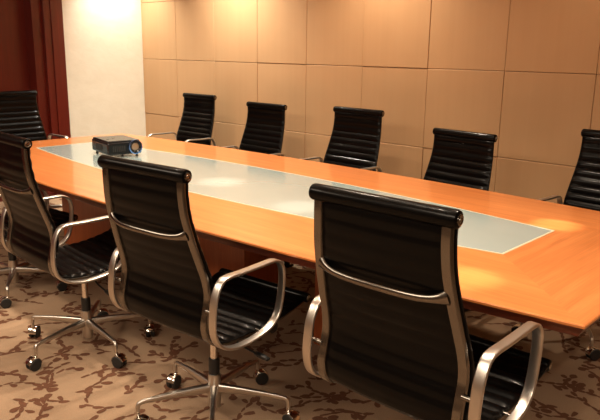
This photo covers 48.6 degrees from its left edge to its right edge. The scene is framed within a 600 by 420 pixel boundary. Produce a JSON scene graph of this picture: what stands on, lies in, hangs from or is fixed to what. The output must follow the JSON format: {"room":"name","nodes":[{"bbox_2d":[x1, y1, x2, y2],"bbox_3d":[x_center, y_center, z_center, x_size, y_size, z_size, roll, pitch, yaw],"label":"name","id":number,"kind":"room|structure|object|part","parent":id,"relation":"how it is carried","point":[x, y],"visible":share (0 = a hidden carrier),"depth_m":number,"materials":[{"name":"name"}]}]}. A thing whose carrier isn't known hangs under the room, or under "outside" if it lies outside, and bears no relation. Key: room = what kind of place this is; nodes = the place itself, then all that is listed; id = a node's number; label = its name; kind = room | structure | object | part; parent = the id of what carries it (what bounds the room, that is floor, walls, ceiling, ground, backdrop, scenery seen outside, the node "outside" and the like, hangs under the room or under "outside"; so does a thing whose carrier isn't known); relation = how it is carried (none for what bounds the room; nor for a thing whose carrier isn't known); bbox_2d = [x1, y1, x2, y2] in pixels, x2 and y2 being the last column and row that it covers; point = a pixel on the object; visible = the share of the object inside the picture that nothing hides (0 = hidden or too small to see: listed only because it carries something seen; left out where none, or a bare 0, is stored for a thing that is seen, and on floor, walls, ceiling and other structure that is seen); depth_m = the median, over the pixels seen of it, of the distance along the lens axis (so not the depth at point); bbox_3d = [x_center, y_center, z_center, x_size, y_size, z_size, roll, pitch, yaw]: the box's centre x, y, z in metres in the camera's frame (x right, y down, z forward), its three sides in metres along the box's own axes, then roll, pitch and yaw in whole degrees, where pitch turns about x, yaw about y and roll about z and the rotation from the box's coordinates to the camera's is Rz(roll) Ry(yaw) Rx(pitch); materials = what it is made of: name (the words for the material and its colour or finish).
{"room":"conference room","nodes":[
{"label":"conference room","id":0,"kind":"room"},
{"bbox_2d":[0,0,29,201],"bbox_3d":[-4.401,-1.085,4.736,0.110,2.750,5.540,13,18,41],"label":"panelling","id":1,"kind":"object","parent":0,"point":[14,70],"depth_m":6.37,"materials":[{"name":"brown wood"}]},
{"bbox_2d":[62,0,145,137],"bbox_3d":[-2.070,-1.584,6.952,0.120,2.750,0.960,13,18,41],"label":"wall","id":2,"kind":"structure","parent":0,"point":[103,38],"depth_m":6.93,"materials":[{"name":"beige paint"}]},
{"bbox_2d":[23,0,70,196],"bbox_3d":[-2.524,-1.497,6.563,0.315,2.750,0.289,13,18,41],"label":"curtain","id":3,"kind":"object","parent":2,"relation":"attached to","point":[44,28],"depth_m":6.47,"materials":[{"name":"red fabric"}]},
{"bbox_2d":[0,198,599,419],"bbox_3d":[-0.666,1.013,2.331,9.305,0.102,6.900,13,18,41],"label":"floor","id":4,"kind":"structure","parent":0,"point":[77,378],"depth_m":3.18,"materials":[{"name":"carpet"}]},
{"bbox_2d":[0,90,67,228],"bbox_3d":[-2.256,-0.432,5.658,0.707,1.111,0.678,13,18,41],"label":"office chair","id":5,"kind":"object","parent":4,"relation":"on","point":[19,113],"visible":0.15,"depth_m":5.81,"materials":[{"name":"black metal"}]},
{"bbox_3d":[-2.471,-0.701,5.785,0.115,0.579,0.508,13,18,41],"label":"backrest","id":6,"kind":"part","parent":5,"relation":"part of","materials":[{"name":"black leather"}]},
{"bbox_3d":[-2.126,-0.016,5.836,0.309,0.074,0.031,-6,15,-28],"label":"leg","id":7,"kind":"part","parent":5,"relation":"part of","materials":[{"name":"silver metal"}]},
{"bbox_3d":[-2.143,-0.525,5.909,0.380,0.292,0.033,13,18,41],"label":"armrest","id":8,"kind":"part","parent":5,"relation":"part of","materials":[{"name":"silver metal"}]},
{"bbox_2d":[0,188,77,307],"bbox_3d":[-1.813,-0.024,4.094,0.673,1.061,0.702,11,17,36],"label":"office chair","id":9,"kind":"object","parent":4,"relation":"on","point":[59,217],"visible":0.34,"depth_m":4.14,"materials":[{"name":"silver metal"}]},
{"bbox_3d":[-1.930,0.363,4.274,0.309,0.074,0.031,11,17,36],"label":"leg","id":10,"kind":"part","parent":9,"relation":"part of","materials":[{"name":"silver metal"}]},
{"bbox_3d":[-1.936,0.409,4.080,0.309,0.074,0.031,-8,16,-33],"label":"leg","id":11,"kind":"part","parent":9,"relation":"part of","materials":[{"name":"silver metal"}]},
{"bbox_2d":[0,295,11,302],"bbox_3d":[-1.721,0.516,3.883,0.068,0.052,0.040,-9,16,-35],"label":"hood","id":12,"kind":"object","parent":9,"relation":"attached to","point":[5,299],"depth_m":3.87,"materials":[{"name":"silver metal"}]},
{"bbox_3d":[-1.749,0.428,4.015,0.031,0.074,0.309,-3,14,-16],"label":"leg","id":13,"kind":"part","parent":9,"relation":"part of","materials":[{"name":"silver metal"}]},
{"bbox_3d":[-1.739,0.352,4.328,0.031,0.074,0.309,6,14,19],"label":"leg","id":14,"kind":"part","parent":9,"relation":"part of","materials":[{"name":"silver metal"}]},
{"bbox_3d":[-1.620,0.033,3.836,0.033,0.292,0.380,11,17,36],"label":"armrest","id":15,"kind":"part","parent":9,"relation":"part of","materials":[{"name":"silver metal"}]},
{"bbox_3d":[-1.627,0.393,4.169,0.309,0.074,0.031,1,14,2],"label":"leg","id":16,"kind":"part","parent":9,"relation":"part of","materials":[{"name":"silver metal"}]},
{"bbox_3d":[-1.779,0.078,4.115,0.508,0.073,0.566,11,17,36],"label":"seat","id":17,"kind":"part","parent":9,"relation":"part of","materials":[{"name":"black leather"}]},
{"bbox_2d":[0,132,154,371],"bbox_3d":[-1.074,0.159,3.264,0.683,1.114,0.685,-12,19,-43],"label":"office chair","id":18,"kind":"object","parent":4,"relation":"on","point":[32,234],"visible":0.85,"depth_m":3.13,"materials":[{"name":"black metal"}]},
{"bbox_3d":[-1.247,-0.077,3.382,0.625,0.624,0.062,-12,19,-43],"label":"frame","id":19,"kind":"part","parent":18,"relation":"part of","materials":[{"name":"silver metal"}]},
{"bbox_3d":[-1.278,-0.029,3.050,0.115,0.579,0.508,-12,19,-43],"label":"backrest","id":20,"kind":"part","parent":18,"relation":"part of","materials":[{"name":"black leather"}]},
{"bbox_2d":[25,353,42,365],"bbox_3d":[-1.257,0.703,3.135,0.040,0.052,0.068,10,16,34],"label":"hood","id":21,"kind":"object","parent":18,"relation":"attached to","point":[34,360],"depth_m":3.12,"materials":[{"name":"silver metal"}]},
{"bbox_2d":[28,324,40,333],"bbox_3d":[-1.396,0.615,3.493,0.040,0.052,0.068,1,14,2],"label":"hood","id":22,"kind":"object","parent":18,"relation":"attached to","point":[33,329],"depth_m":3.47,"materials":[{"name":"silver metal"}]},
{"bbox_3d":[-1.345,0.082,3.420,0.380,0.292,0.033,-12,19,-43],"label":"armrest","id":23,"kind":"part","parent":18,"relation":"part of","materials":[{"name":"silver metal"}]},
{"bbox_3d":[-1.253,0.574,3.435,0.309,0.074,0.031,4,14,12],"label":"leg","id":24,"kind":"part","parent":18,"relation":"part of","materials":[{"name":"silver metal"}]},
{"bbox_3d":[-1.173,0.618,3.258,0.031,0.074,0.309,9,16,29],"label":"leg","id":25,"kind":"part","parent":18,"relation":"part of","materials":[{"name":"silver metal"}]},
{"bbox_3d":[-1.067,0.223,3.328,0.566,0.073,0.508,-12,19,-43],"label":"seat","id":26,"kind":"part","parent":18,"relation":"part of","materials":[{"name":"black leather"}]},
{"bbox_3d":[-0.944,-0.001,3.083,0.625,0.624,0.062,-12,19,-43],"label":"frame","id":27,"kind":"part","parent":18,"relation":"part of","materials":[{"name":"silver metal"}]},
{"bbox_3d":[-0.948,0.182,3.029,0.380,0.292,0.033,-12,19,-43],"label":"armrest","id":28,"kind":"part","parent":18,"relation":"part of","materials":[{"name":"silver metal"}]},
{"bbox_3d":[-1.104,0.546,3.564,0.031,0.074,0.309,-1,14,-6],"label":"leg","id":29,"kind":"part","parent":18,"relation":"part of","materials":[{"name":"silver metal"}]},
{"bbox_3d":[-0.967,0.355,3.214,0.026,0.060,0.267,-11,18,-40],"label":"height lever","id":30,"kind":"part","parent":18,"relation":"part of","materials":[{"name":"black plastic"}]},
{"bbox_3d":[-0.975,0.617,3.277,0.031,0.074,0.309,-11,18,-40],"label":"leg","id":31,"kind":"part","parent":18,"relation":"part of","materials":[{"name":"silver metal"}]},
{"bbox_2d":[97,307,108,314],"bbox_3d":[-1.104,0.564,3.722,0.068,0.052,0.040,-3,14,-15],"label":"hood","id":32,"kind":"object","parent":18,"relation":"attached to","point":[101,311],"depth_m":3.71,"materials":[{"name":"silver metal"}]},
{"bbox_2d":[111,351,126,361],"bbox_3d":[-0.865,0.698,3.178,0.068,0.052,0.040,6,15,21],"label":"hood","id":33,"kind":"object","parent":18,"relation":"attached to","point":[118,357],"depth_m":3.17,"materials":[{"name":"silver metal"}]},
{"bbox_3d":[-0.932,0.572,3.466,0.309,0.074,0.031,-5,15,-23],"label":"leg","id":34,"kind":"part","parent":18,"relation":"part of","materials":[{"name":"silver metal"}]},
{"bbox_2d":[146,321,153,331],"bbox_3d":[-0.795,0.617,3.522,0.040,0.052,0.068,-3,14,-17],"label":"hood","id":35,"kind":"object","parent":18,"relation":"attached to","point":[150,327],"depth_m":3.50,"materials":[{"name":"silver metal"}]},
{"bbox_2d":[147,93,216,145],"bbox_3d":[-1.164,-0.526,6.198,0.650,1.073,0.685,13,18,41],"label":"office chair","id":36,"kind":"object","parent":4,"relation":"on","point":[196,125],"visible":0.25,"depth_m":6.32,"materials":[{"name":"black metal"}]},
{"bbox_3d":[-1.330,-0.605,6.454,0.033,0.292,0.380,13,18,41],"label":"armrest","id":37,"kind":"part","parent":36,"relation":"part of","materials":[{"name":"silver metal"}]},
{"bbox_3d":[-0.991,-0.778,6.360,0.508,0.579,0.115,13,18,41],"label":"backrest","id":38,"kind":"part","parent":36,"relation":"part of","materials":[{"name":"black leather"}]},
{"bbox_3d":[-0.911,-0.510,6.085,0.033,0.292,0.380,13,18,41],"label":"armrest","id":39,"kind":"part","parent":36,"relation":"part of","materials":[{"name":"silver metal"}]},
{"bbox_3d":[-1.004,-0.671,6.041,0.062,0.624,0.625,13,18,41],"label":"frame","id":40,"kind":"part","parent":36,"relation":"part of","materials":[{"name":"silver metal"}]},
{"bbox_2d":[97,155,310,419],"bbox_3d":[-0.343,0.316,2.663,0.669,1.111,0.712,11,17,37],"label":"office chair","id":41,"kind":"object","parent":4,"relation":"on","point":[166,279],"visible":1,"depth_m":2.43,"materials":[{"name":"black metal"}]},
{"bbox_3d":[-0.626,0.257,2.750,0.033,0.292,0.380,11,17,37],"label":"armrest","id":42,"kind":"part","parent":41,"relation":"part of","materials":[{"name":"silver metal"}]},
{"bbox_3d":[-0.529,0.095,2.723,0.062,0.624,0.625,11,17,37],"label":"frame","id":43,"kind":"part","parent":41,"relation":"part of","materials":[{"name":"silver metal"}]},
{"bbox_2d":[134,412,150,419],"bbox_3d":[-0.632,0.829,2.649,0.068,0.052,0.040,6,14,20],"label":"hood","id":44,"kind":"object","parent":41,"relation":"attached to","point":[139,416],"depth_m":2.64,"materials":[{"name":"silver metal"}]},
{"bbox_3d":[-0.520,0.144,2.390,0.508,0.579,0.115,11,17,37],"label":"backrest","id":45,"kind":"part","parent":41,"relation":"part of","materials":[{"name":"black leather"}]},
{"bbox_3d":[-0.511,0.763,2.697,0.309,0.074,0.031,-5,15,-22],"label":"leg","id":46,"kind":"part","parent":41,"relation":"part of","materials":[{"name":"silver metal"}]},
{"bbox_2d":[166,370,181,383],"bbox_3d":[-0.568,0.748,2.992,0.040,0.052,0.068,7,15,24],"label":"hood","id":47,"kind":"object","parent":41,"relation":"attached to","point":[173,378],"depth_m":2.98,"materials":[{"name":"silver metal"}]},
{"bbox_3d":[-0.465,0.718,2.885,0.031,0.074,0.309,-11,18,-40],"label":"leg","id":48,"kind":"part","parent":41,"relation":"part of","materials":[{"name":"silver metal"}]},
{"bbox_3d":[-0.340,0.789,2.597,0.031,0.074,0.309,0,14,-5],"label":"leg","id":49,"kind":"part","parent":41,"relation":"part of","materials":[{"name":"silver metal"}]},
{"bbox_3d":[-0.336,0.390,2.691,0.508,0.073,0.565,11,17,37],"label":"seat","id":50,"kind":"part","parent":41,"relation":"part of","materials":[{"name":"black leather"}]},
{"bbox_3d":[-0.191,0.163,2.462,0.062,0.624,0.625,11,17,37],"label":"frame","id":51,"kind":"part","parent":41,"relation":"part of","materials":[{"name":"silver metal"}]},
{"bbox_3d":[-0.267,0.717,2.902,0.031,0.074,0.309,9,16,30],"label":"leg","id":52,"kind":"part","parent":41,"relation":"part of","materials":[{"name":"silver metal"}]},
{"bbox_3d":[-0.184,0.346,2.409,0.033,0.292,0.380,11,17,37],"label":"armrest","id":53,"kind":"part","parent":41,"relation":"part of","materials":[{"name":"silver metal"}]},
{"bbox_3d":[-0.220,0.519,2.591,0.267,0.060,0.026,13,18,40],"label":"height lever","id":54,"kind":"part","parent":41,"relation":"part of","materials":[{"name":"black plastic"}]},
{"bbox_3d":[-0.190,0.761,2.724,0.309,0.074,0.031,4,14,13],"label":"leg","id":55,"kind":"part","parent":41,"relation":"part of","materials":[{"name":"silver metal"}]},
{"bbox_2d":[253,368,268,379],"bbox_3d":[-0.177,0.741,3.041,0.068,0.052,0.040,-3,14,-16],"label":"hood","id":56,"kind":"object","parent":41,"relation":"attached to","point":[260,374],"depth_m":3.03,"materials":[{"name":"silver metal"}]},
{"bbox_3d":[-0.147,0.470,2.744,0.108,0.052,0.051,11,17,37],"label":"tension knob","id":57,"kind":"part","parent":41,"relation":"part of","materials":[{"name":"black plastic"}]},
{"bbox_2d":[282,408,299,419],"bbox_3d":[-0.036,0.827,2.696,0.068,0.052,0.040,11,17,37],"label":"hood","id":58,"kind":"object","parent":41,"relation":"attached to","point":[290,414],"depth_m":2.69,"materials":[{"name":"silver metal"}]},
{"bbox_2d":[224,101,286,156],"bbox_3d":[-0.495,-0.338,5.497,0.649,1.054,0.685,13,18,42],"label":"office chair","id":59,"kind":"object","parent":4,"relation":"on","point":[265,123],"visible":0.29,"depth_m":5.60,"materials":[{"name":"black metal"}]},
{"bbox_3d":[-0.318,-0.574,5.635,0.508,0.579,0.115,13,18,42],"label":"backrest","id":60,"kind":"part","parent":59,"relation":"part of","materials":[{"name":"black leather"}]},
{"bbox_2d":[30,133,599,344],"bbox_3d":[-0.409,0.178,4.023,4.650,0.741,1.720,13,18,41],"label":"conference table","id":61,"kind":"object","parent":4,"relation":"on","point":[521,259],"visible":0.65,"depth_m":3.21,"materials":[{"name":"brown wood"}]},
{"bbox_2d":[92,135,142,155],"bbox_3d":[-1.319,-0.462,4.790,0.251,0.120,0.343,-9,17,-35],"label":"projector","id":62,"kind":"object","parent":61,"relation":"on","point":[117,144],"visible":0.96,"depth_m":4.69,"materials":[{"name":"black plastic"}]},
{"bbox_2d":[95,143,102,150],"bbox_3d":[-1.428,-0.450,4.732,0.004,0.044,0.137,-9,17,-35],"label":"vent","id":63,"kind":"object","parent":62,"relation":"attached to","point":[98,146],"depth_m":4.73,"materials":[{"name":"grey plastic"}]},
{"bbox_2d":[113,146,125,151],"bbox_3d":[-1.264,-0.427,4.646,0.092,0.040,0.003,-9,17,-35],"label":"vent","id":64,"kind":"object","parent":62,"relation":"attached to","point":[115,148],"depth_m":4.65,"materials":[{"name":"black plastic"}]},
{"bbox_3d":[-0.977,0.073,4.525,2.070,0.696,0.280,13,18,41],"label":"support panel","id":65,"kind":"part","parent":61,"relation":"part of","materials":[{"name":"brown wood"}]},
{"bbox_3d":[0.361,0.381,3.323,0.520,0.696,0.280,13,18,41],"label":"support panel","id":66,"kind":"part","parent":61,"relation":"part of","materials":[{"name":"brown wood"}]},
{"bbox_2d":[284,106,384,267],"bbox_3d":[0.183,-0.167,4.757,0.648,1.086,0.685,14,19,43],"label":"office chair","id":67,"kind":"object","parent":4,"relation":"on","point":[355,138],"visible":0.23,"depth_m":4.85,"materials":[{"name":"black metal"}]},
{"bbox_3d":[0.052,-0.248,4.998,0.380,0.292,0.033,-12,19,-44],"label":"armrest","id":68,"kind":"part","parent":67,"relation":"part of","materials":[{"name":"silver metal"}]},
{"bbox_3d":[0.388,-0.417,4.888,0.115,0.579,0.508,-12,19,-44],"label":"backrest","id":69,"kind":"part","parent":67,"relation":"part of","materials":[{"name":"black leather"}]},
{"bbox_3d":[0.452,-0.148,4.610,0.380,0.292,0.033,-12,19,-44],"label":"armrest","id":70,"kind":"part","parent":67,"relation":"part of","materials":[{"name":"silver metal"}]},
{"bbox_2d":[302,183,552,419],"bbox_3d":[0.419,0.461,2.066,0.681,1.131,0.689,13,18,41],"label":"office chair","id":71,"kind":"object","parent":4,"relation":"on","point":[395,334],"visible":1,"depth_m":1.79,"materials":[{"name":"black leather"}]},
{"bbox_3d":[0.145,0.385,2.180,0.033,0.292,0.380,13,18,41],"label":"armrest","id":72,"kind":"part","parent":71,"relation":"part of","materials":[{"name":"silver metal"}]},
{"bbox_3d":[0.243,0.224,2.147,0.062,0.624,0.625,13,18,41],"label":"frame","id":73,"kind":"part","parent":71,"relation":"part of","materials":[{"name":"silver metal"}]},
{"bbox_3d":[0.231,0.273,1.815,0.508,0.579,0.115,13,18,41],"label":"backrest","id":74,"kind":"part","parent":71,"relation":"part of","materials":[{"name":"black leather"}]},
{"bbox_3d":[0.429,0.522,2.104,0.508,0.073,0.566,13,18,41],"label":"seat","id":75,"kind":"part","parent":71,"relation":"part of","materials":[{"name":"black leather"}]},
{"bbox_3d":[0.563,0.296,1.867,0.062,0.624,0.625,13,18,41],"label":"frame","id":76,"kind":"part","parent":71,"relation":"part of","materials":[{"name":"silver metal"}]},
{"bbox_3d":[0.565,0.479,1.812,0.033,0.292,0.380,13,18,41],"label":"armrest","id":77,"kind":"part","parent":71,"relation":"part of","materials":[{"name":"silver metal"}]},
{"bbox_2d":[423,128,497,311],"bbox_3d":[0.793,0.049,4.048,0.676,1.016,0.651,-11,18,-40],"label":"office chair","id":78,"kind":"object","parent":4,"relation":"on","point":[458,157],"visible":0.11,"depth_m":4.15,"materials":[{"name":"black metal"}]},
{"bbox_3d":[0.985,-0.168,4.189,0.115,0.579,0.508,-11,18,-40],"label":"backrest","id":79,"kind":"part","parent":78,"relation":"part of","materials":[{"name":"black leather"}]},
{"bbox_2d":[511,129,599,360],"bbox_3d":[1.526,0.152,3.525,0.667,1.081,0.668,-11,18,-41],"label":"office chair","id":80,"kind":"object","parent":4,"relation":"on","point":[583,191],"visible":0.27,"depth_m":3.73,"materials":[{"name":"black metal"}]},
{"bbox_3d":[1.388,0.070,3.779,0.380,0.292,0.033,-11,18,-41],"label":"armrest","id":81,"kind":"part","parent":80,"relation":"part of","materials":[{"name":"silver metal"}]},
{"bbox_3d":[1.721,-0.096,3.655,0.115,0.579,0.508,-11,18,-41],"label":"backrest","id":82,"kind":"part","parent":80,"relation":"part of","materials":[{"name":"black leather"}]},
{"bbox_3d":[1.479,0.609,3.457,0.031,0.074,0.309,3,14,8],"label":"leg","id":83,"kind":"part","parent":80,"relation":"part of","materials":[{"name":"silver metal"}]},
{"bbox_2d":[585,344,599,355],"bbox_3d":[1.471,0.696,3.333,0.068,0.052,0.040,-2,14,-13],"label":"hood","id":84,"kind":"object","parent":80,"relation":"attached to","point":[591,350],"depth_m":3.32,"materials":[{"name":"silver metal"}]},
{"bbox_2d":[141,0,599,202],"bbox_3d":[1.598,-0.906,4.358,9.105,2.750,0.140,13,18,41],"label":"wall","id":85,"kind":"structure","parent":0,"point":[524,73],"depth_m":5.06,"materials":[{"name":"brown"}]}
]}

